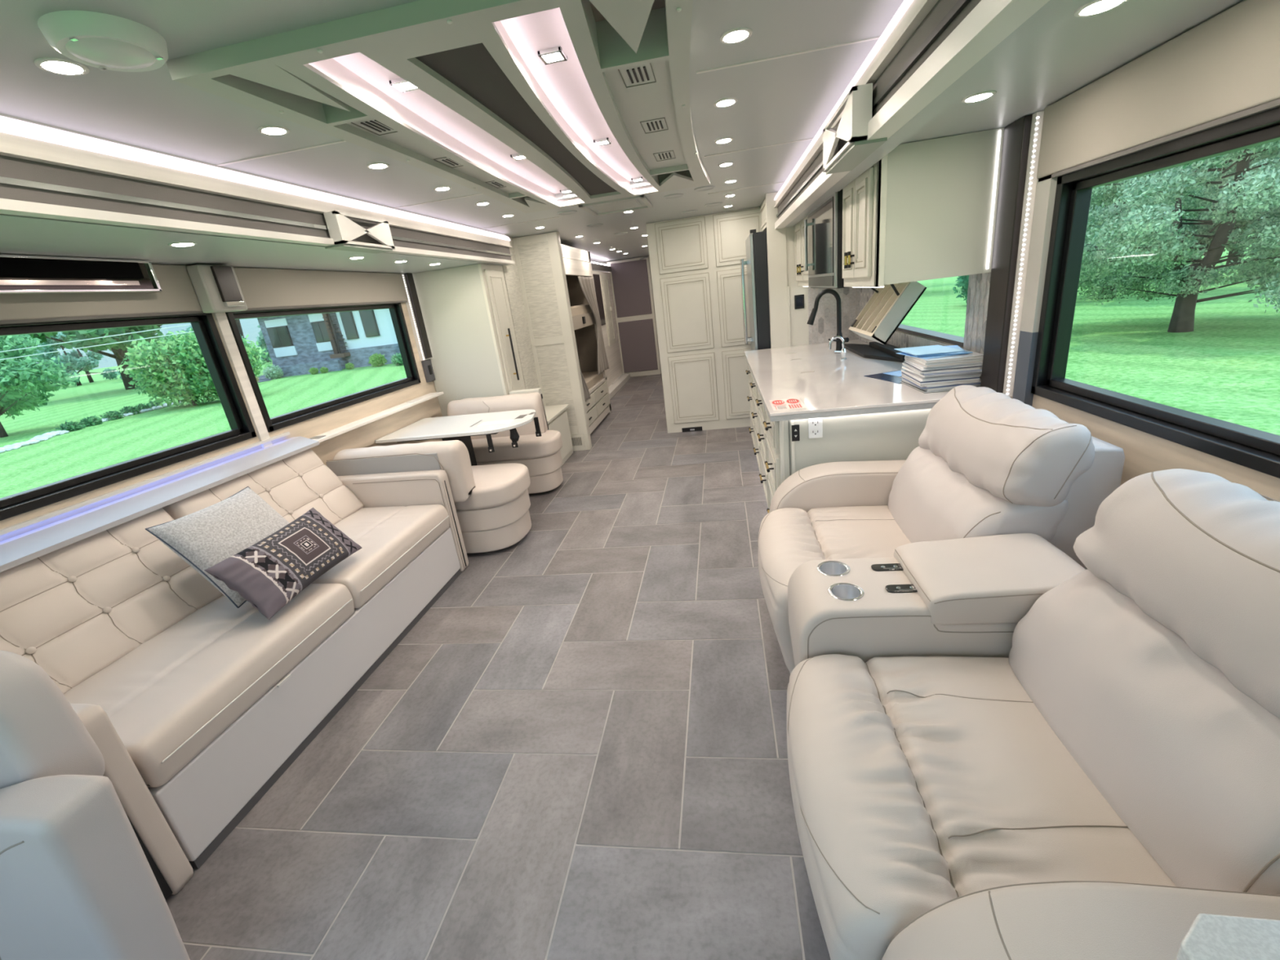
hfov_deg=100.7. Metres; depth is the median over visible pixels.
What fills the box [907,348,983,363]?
brochure
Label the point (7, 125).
light
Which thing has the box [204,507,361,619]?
throw pillow
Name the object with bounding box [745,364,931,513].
base cabinet
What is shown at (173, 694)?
seat cushion
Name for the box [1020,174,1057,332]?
trim
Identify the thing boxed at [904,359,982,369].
brochure
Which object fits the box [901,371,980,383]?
brochure
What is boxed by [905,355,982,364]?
brochure
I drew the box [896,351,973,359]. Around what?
folder
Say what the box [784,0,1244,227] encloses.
ceiling
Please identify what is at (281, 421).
window
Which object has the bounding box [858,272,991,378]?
trim
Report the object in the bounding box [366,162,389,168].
recessed light
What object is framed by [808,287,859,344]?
backsplash
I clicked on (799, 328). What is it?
wall
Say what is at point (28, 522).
light
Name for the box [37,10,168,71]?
dome light
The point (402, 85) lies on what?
spotlight
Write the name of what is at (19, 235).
ceiling
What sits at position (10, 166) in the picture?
trim
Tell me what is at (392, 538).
seat cushion
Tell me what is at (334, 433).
wall ledge
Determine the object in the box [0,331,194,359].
power line
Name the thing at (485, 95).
panel
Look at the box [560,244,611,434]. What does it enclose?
wall cabinet
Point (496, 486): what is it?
seat cushion
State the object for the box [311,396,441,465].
trim
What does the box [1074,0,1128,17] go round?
recessed light
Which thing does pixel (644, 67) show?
air vent
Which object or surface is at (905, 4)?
light
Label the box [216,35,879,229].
trim
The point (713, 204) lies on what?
ceiling speaker
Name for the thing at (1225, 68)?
roller shade
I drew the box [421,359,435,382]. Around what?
switch plate
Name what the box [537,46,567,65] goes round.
spotlight
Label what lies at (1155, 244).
tree
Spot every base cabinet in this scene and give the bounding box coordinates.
[509,387,573,466]
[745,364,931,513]
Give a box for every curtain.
[577,275,608,375]
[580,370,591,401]
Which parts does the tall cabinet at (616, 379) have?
dark glass, door, moulding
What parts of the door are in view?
panel, panel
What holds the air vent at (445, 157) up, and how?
attached to the panel at (485, 95)
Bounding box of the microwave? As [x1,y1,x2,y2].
[804,189,844,288]
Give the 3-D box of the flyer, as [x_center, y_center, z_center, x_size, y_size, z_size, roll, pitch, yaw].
[1.420,-0.567,2.908,0.220,0.003,0.320,-10,19,-8]
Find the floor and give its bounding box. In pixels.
[165,373,830,959]
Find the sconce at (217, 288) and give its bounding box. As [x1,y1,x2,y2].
[186,264,247,313]
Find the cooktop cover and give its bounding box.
[844,341,905,362]
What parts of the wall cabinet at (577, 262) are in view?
mattress, rail, drawer, drawer, mattress, drawer, drawer, drawer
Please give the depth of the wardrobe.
4.62 m
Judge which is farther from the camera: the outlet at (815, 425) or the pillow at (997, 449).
the outlet at (815, 425)
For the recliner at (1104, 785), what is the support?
on the floor
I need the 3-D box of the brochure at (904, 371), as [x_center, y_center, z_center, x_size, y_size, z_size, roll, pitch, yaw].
[1.466,-0.528,2.606,0.255,0.009,0.314,-4,19,10]
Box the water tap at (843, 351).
[828,335,846,359]
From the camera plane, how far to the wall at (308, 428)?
2.93 m
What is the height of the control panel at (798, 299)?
0.115 m
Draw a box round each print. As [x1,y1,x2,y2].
[772,399,801,409]
[883,370,902,376]
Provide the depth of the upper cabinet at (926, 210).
2.22 m
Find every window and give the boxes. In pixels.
[0,313,257,520]
[225,302,421,432]
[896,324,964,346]
[1031,106,1279,478]
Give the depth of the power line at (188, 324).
14.54 m
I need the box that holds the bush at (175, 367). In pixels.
[116,328,272,407]
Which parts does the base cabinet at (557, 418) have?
door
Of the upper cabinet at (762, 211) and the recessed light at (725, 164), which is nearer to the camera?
the recessed light at (725, 164)
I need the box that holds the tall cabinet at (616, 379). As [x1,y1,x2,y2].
[591,262,630,399]
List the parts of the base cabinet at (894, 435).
moulding, moulding, drawer, drawer, moulding, moulding, moulding, drawer, moulding, drawer, handle post, handle post, moulding, moulding, drawer, moulding, drawer, handle post, handle post, moulding, moulding, moulding, drawer, drawer, drawer, frame, panel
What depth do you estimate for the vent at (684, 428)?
5.93 m
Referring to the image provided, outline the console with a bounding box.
[787,533,1085,666]
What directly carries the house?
on the lawn
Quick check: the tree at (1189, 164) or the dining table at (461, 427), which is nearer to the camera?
the dining table at (461, 427)
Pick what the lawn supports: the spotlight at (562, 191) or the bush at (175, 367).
the bush at (175, 367)
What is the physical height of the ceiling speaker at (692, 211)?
0.008 m
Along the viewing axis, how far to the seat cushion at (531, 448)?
4.40 m
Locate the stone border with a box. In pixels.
[0,400,180,453]
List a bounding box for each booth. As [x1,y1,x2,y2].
[325,440,531,553]
[447,392,563,493]
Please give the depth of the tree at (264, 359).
68.75 m
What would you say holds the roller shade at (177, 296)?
attached to the wall at (308, 428)
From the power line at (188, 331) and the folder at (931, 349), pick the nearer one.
the folder at (931, 349)
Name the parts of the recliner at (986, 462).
seat, arm, backrest, frame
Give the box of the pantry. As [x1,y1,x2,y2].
[645,207,761,433]
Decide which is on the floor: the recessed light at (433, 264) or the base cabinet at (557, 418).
the base cabinet at (557, 418)
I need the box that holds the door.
[606,256,661,377]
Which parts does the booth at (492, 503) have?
panel, backrest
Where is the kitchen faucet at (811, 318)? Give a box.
[806,288,848,351]
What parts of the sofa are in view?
arm, arm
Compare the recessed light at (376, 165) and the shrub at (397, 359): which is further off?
the shrub at (397, 359)
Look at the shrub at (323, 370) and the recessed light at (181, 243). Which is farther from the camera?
the shrub at (323, 370)
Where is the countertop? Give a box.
[743,339,949,422]
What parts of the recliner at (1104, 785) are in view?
seat, arm, backrest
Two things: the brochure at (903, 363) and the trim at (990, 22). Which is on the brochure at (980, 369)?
the brochure at (903, 363)
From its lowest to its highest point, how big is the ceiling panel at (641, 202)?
0.018 m
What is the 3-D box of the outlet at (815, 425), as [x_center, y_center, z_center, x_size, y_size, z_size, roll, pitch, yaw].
[0.831,-0.246,2.512,0.064,0.100,0.010,-4,19,10]
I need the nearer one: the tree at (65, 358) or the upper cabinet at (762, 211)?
the upper cabinet at (762, 211)
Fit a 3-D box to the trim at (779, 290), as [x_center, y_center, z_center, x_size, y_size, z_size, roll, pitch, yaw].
[1.247,-1.353,4.718,0.170,2.160,0.067,-4,19,10]
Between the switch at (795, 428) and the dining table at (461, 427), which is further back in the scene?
the dining table at (461, 427)
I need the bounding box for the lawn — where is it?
[0,223,1279,497]
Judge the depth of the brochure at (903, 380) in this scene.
2.47 m
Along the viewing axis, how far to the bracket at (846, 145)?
1.78 m
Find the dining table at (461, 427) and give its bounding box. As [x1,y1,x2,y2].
[374,408,541,466]
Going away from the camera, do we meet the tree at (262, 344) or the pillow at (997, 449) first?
the pillow at (997, 449)
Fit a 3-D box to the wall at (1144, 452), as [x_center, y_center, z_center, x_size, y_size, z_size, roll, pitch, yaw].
[1.619,-0.474,2.306,0.080,2.000,5.050,-4,19,10]
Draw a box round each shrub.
[262,364,283,379]
[308,367,319,374]
[320,367,328,373]
[345,362,354,369]
[368,352,386,367]
[390,352,403,365]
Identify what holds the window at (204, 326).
in the wall at (308, 428)
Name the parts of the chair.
backrest, arm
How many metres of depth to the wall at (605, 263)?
9.95 m
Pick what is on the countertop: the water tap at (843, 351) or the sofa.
the water tap at (843, 351)
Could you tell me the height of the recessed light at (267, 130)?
0.006 m
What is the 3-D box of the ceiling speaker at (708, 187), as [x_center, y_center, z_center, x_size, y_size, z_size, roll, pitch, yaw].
[0.460,-2.073,3.774,0.152,0.008,0.152,-4,19,10]
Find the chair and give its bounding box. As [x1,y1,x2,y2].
[0,649,190,959]
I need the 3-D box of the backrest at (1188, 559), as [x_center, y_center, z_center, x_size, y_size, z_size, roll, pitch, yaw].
[1.109,0.202,0.927,0.270,0.274,0.695,-4,19,10]
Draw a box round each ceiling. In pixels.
[0,0,903,262]
[0,213,506,273]
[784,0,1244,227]
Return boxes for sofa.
[0,448,468,900]
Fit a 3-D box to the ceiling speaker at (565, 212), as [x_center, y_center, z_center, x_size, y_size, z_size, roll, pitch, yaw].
[-0.557,-2.045,4.060,0.152,0.008,0.152,-4,19,10]
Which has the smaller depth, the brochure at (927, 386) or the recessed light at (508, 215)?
the brochure at (927, 386)
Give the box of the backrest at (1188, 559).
[1073,468,1279,718]
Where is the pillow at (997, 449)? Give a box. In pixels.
[918,385,1094,506]
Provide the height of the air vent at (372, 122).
0.004 m
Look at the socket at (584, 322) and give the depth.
6.24 m
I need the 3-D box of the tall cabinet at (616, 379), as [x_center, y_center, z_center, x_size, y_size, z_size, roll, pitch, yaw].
[-0.843,-2.451,8.774,0.700,2.060,3.210,-4,19,10]
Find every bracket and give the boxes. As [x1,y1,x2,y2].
[323,210,395,253]
[822,83,887,174]
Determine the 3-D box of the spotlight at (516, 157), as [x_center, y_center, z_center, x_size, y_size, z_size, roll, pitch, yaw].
[-0.573,-1.547,2.536,0.072,0.012,0.072,-4,19,10]
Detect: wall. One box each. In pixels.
[0,302,442,542]
[502,236,539,389]
[512,231,591,451]
[591,255,661,372]
[786,225,808,346]
[895,329,1279,502]
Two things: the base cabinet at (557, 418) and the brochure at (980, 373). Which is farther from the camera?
the base cabinet at (557, 418)
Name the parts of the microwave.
handle, mirrored glass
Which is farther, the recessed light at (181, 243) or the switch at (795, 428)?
the switch at (795, 428)
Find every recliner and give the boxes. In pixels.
[757,385,1124,674]
[786,468,1279,959]
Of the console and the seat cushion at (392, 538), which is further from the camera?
the seat cushion at (392, 538)
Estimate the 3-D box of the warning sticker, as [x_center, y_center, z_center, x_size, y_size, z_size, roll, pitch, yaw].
[0.722,-0.375,2.612,0.150,0.001,0.240,-4,19,10]
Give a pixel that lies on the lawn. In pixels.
(1227, 368)
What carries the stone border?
on the lawn
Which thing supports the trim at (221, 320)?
attached to the wall at (308, 428)
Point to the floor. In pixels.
(578, 750)
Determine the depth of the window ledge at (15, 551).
2.22 m
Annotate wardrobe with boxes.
[412,263,525,416]
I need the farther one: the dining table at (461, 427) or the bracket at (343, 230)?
the dining table at (461, 427)
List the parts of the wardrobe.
frame, door, moulding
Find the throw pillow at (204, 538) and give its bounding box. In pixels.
[145,486,288,608]
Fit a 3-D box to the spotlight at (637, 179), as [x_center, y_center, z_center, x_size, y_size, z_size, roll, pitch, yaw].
[-0.015,-1.905,3.364,0.072,0.012,0.072,-4,19,10]
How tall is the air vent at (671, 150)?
0.004 m
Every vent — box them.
[350,120,397,135]
[433,156,462,168]
[484,180,506,187]
[617,62,656,88]
[640,117,668,133]
[653,150,675,161]
[681,426,702,431]
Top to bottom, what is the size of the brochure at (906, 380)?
0.009 m
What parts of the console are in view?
padded lid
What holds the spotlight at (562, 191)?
attached to the panel at (485, 95)
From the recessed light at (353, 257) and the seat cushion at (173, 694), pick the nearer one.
the seat cushion at (173, 694)
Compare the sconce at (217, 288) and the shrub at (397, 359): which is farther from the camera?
the shrub at (397, 359)
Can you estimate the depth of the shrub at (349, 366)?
37.09 m
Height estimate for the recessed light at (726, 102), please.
0.006 m
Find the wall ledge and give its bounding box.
[309,391,444,443]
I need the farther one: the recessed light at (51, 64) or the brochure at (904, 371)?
the brochure at (904, 371)
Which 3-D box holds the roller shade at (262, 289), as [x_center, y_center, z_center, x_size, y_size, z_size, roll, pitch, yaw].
[-2.072,-1.296,3.592,0.034,0.224,1.710,-4,19,10]
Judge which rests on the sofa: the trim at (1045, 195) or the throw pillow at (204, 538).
the throw pillow at (204, 538)
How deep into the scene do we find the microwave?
3.06 m
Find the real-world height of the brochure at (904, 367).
0.011 m
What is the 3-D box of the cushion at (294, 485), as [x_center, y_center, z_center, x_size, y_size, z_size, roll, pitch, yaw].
[-1.934,0.162,2.826,0.352,0.523,0.903,-4,19,10]
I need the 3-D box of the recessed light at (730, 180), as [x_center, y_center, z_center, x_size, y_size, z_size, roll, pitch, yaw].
[0.622,-2.048,3.641,0.092,0.006,0.092,-4,19,10]
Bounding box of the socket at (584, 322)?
[582,316,586,324]
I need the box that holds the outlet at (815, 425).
[808,417,822,438]
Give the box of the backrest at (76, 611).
[0,507,222,693]
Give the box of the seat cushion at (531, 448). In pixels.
[471,430,562,462]
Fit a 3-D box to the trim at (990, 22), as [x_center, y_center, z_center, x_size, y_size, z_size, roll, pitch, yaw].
[0.826,-1.273,2.112,0.072,0.048,5.020,-4,19,10]
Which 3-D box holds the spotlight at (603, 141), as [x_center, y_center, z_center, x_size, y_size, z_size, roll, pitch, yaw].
[-0.175,-1.573,2.469,0.072,0.012,0.072,-4,19,10]
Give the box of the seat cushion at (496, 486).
[453,462,530,511]
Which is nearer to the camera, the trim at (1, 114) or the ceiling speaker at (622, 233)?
the trim at (1, 114)
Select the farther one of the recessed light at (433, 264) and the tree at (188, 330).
the tree at (188, 330)
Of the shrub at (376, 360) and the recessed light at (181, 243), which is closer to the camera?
the recessed light at (181, 243)
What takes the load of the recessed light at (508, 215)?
in the ceiling at (788, 99)
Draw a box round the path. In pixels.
[257,374,272,382]
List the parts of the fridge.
handle, handle, door, door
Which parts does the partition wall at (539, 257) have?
wallpaper panel, wallpaper panel, grille plate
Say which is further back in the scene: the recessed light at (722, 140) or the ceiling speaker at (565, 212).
the ceiling speaker at (565, 212)
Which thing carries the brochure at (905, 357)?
on the brochure at (908, 361)
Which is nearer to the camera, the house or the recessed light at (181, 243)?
the recessed light at (181, 243)
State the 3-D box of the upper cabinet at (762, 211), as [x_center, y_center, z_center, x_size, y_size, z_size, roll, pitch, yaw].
[1.473,-2.411,4.722,0.737,0.228,0.717,-4,19,10]
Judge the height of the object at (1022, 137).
1.232 m
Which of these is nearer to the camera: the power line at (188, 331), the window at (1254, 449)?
the window at (1254, 449)
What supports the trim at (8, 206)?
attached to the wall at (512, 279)
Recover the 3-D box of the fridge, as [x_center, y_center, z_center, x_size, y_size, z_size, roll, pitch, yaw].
[1.443,-1.427,5.089,0.868,1.810,0.712,-4,19,10]
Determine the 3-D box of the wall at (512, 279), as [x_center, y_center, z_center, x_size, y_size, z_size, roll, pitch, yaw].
[-1.452,-1.225,5.324,0.670,2.160,0.390,-4,19,10]
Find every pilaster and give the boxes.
[401,273,432,360]
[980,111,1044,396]
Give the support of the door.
in the wall at (605, 263)
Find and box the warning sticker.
[768,397,806,410]
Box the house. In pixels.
[257,308,400,377]
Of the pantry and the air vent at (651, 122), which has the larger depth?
the pantry
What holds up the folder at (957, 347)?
on the folder at (968, 352)
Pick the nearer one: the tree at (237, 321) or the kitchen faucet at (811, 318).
the kitchen faucet at (811, 318)
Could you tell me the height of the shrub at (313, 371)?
0.568 m
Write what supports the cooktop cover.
in the countertop
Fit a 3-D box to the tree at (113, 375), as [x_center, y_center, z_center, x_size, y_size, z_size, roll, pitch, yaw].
[-79.774,-17.526,75.402,6.434,7.588,5.532,-4,19,10]
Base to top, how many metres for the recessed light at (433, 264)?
0.006 m
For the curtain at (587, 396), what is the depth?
5.95 m
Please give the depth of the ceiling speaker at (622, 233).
5.79 m
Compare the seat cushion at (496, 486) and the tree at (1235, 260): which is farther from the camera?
the tree at (1235, 260)
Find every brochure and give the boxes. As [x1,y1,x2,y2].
[900,380,980,393]
[901,365,982,377]
[901,368,981,381]
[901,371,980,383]
[901,373,980,386]
[902,362,980,373]
[902,376,981,387]
[902,377,981,389]
[902,378,980,391]
[903,360,982,372]
[904,356,982,367]
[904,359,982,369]
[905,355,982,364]
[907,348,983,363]
[909,371,982,378]
[920,367,982,376]
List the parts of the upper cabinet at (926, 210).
moulding, door, moulding, door, frame, handle post, moulding, door, handle post, moulding, door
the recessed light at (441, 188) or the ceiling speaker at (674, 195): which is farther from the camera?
the ceiling speaker at (674, 195)
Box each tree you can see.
[0,334,79,437]
[1,324,164,390]
[35,333,99,386]
[58,332,118,382]
[177,328,192,337]
[235,319,244,337]
[255,324,271,362]
[257,332,271,362]
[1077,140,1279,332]
[1085,155,1270,299]
[1105,146,1279,262]
[1210,146,1279,266]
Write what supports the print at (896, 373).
on the flyer
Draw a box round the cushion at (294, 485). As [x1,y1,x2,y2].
[162,448,364,524]
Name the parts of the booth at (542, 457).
backrest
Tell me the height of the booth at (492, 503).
0.773 m
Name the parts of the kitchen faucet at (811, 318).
lever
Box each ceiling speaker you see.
[557,210,577,214]
[586,223,603,226]
[613,231,626,235]
[663,193,684,198]
[681,209,697,213]
[693,185,715,191]
[705,202,722,206]
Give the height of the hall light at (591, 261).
0.015 m
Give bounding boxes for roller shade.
[0,263,205,324]
[233,266,408,311]
[1036,0,1279,180]
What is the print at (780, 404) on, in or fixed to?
on the warning sticker
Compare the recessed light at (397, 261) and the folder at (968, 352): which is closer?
the folder at (968, 352)
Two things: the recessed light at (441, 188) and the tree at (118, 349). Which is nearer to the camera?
the recessed light at (441, 188)
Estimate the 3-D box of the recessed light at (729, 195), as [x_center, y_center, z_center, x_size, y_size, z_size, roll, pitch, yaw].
[0.717,-2.264,4.226,0.092,0.006,0.092,-4,19,10]
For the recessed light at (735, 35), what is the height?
0.006 m
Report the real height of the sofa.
0.938 m
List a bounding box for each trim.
[0,112,507,265]
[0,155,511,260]
[0,198,515,264]
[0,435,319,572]
[212,312,272,448]
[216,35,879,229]
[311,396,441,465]
[764,191,791,348]
[774,0,1049,229]
[777,0,981,218]
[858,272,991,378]
[1012,330,1038,406]
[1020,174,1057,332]
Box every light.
[0,115,511,240]
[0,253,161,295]
[0,431,289,535]
[33,57,88,75]
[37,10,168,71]
[168,241,197,246]
[257,125,289,135]
[347,256,364,259]
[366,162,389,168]
[393,260,408,262]
[428,262,441,265]
[433,186,451,191]
[475,201,490,205]
[501,213,514,217]
[591,261,609,266]
[713,97,737,107]
[714,137,733,143]
[718,161,733,166]
[720,26,752,44]
[724,179,737,183]
[724,194,735,197]
[773,0,913,199]
[961,90,996,102]
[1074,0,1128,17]
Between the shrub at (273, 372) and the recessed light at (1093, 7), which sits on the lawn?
the shrub at (273, 372)
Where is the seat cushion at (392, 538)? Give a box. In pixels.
[311,504,449,608]
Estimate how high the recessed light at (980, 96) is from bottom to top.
0.006 m
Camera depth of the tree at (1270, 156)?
23.88 m
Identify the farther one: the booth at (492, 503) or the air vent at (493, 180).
the booth at (492, 503)
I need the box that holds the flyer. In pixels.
[863,370,902,383]
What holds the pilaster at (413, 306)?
attached to the wall at (308, 428)
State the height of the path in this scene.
0.020 m
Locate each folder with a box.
[893,344,964,355]
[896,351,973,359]
[913,345,967,356]
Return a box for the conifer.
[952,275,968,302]
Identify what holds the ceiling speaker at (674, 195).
attached to the ceiling at (788, 99)
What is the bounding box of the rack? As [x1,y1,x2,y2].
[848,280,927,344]
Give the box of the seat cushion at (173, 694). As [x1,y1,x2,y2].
[63,583,354,787]
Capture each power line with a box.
[0,324,191,352]
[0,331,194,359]
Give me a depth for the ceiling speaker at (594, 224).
4.92 m
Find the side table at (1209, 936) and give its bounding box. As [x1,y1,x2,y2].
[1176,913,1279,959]
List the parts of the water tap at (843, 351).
spout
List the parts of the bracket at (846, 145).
plate, under plate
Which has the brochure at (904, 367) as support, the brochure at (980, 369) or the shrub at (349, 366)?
the brochure at (980, 369)
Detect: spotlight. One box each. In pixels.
[388,77,418,92]
[510,153,526,160]
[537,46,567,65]
[560,188,572,193]
[593,137,611,146]
[631,176,644,182]
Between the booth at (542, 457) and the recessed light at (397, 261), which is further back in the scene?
the booth at (542, 457)
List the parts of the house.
pane, pane, post, pane, pane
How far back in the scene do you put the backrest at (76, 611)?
1.95 m
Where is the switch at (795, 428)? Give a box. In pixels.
[791,424,799,441]
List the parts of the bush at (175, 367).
stem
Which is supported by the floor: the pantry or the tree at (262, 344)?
the pantry
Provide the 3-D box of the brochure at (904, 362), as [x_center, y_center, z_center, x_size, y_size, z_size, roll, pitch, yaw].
[1.457,-0.563,2.573,0.253,0.008,0.313,-3,20,12]
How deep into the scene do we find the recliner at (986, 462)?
1.87 m
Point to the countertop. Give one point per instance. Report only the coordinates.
(836, 387)
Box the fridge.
[740,229,770,350]
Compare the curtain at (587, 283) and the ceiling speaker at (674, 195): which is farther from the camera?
the curtain at (587, 283)
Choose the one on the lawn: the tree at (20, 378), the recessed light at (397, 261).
the tree at (20, 378)
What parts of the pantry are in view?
door, moulding, door, moulding, moulding, door, crown, door, moulding, door, door, moulding, moulding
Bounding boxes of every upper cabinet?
[760,197,766,231]
[795,127,1004,287]
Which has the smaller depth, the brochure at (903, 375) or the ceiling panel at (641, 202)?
the brochure at (903, 375)
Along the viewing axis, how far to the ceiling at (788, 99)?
1.73 m
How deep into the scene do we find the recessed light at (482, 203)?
3.34 m
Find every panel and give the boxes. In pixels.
[166,0,710,213]
[577,195,653,216]
[794,293,804,309]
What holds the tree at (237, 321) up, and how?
on the lawn

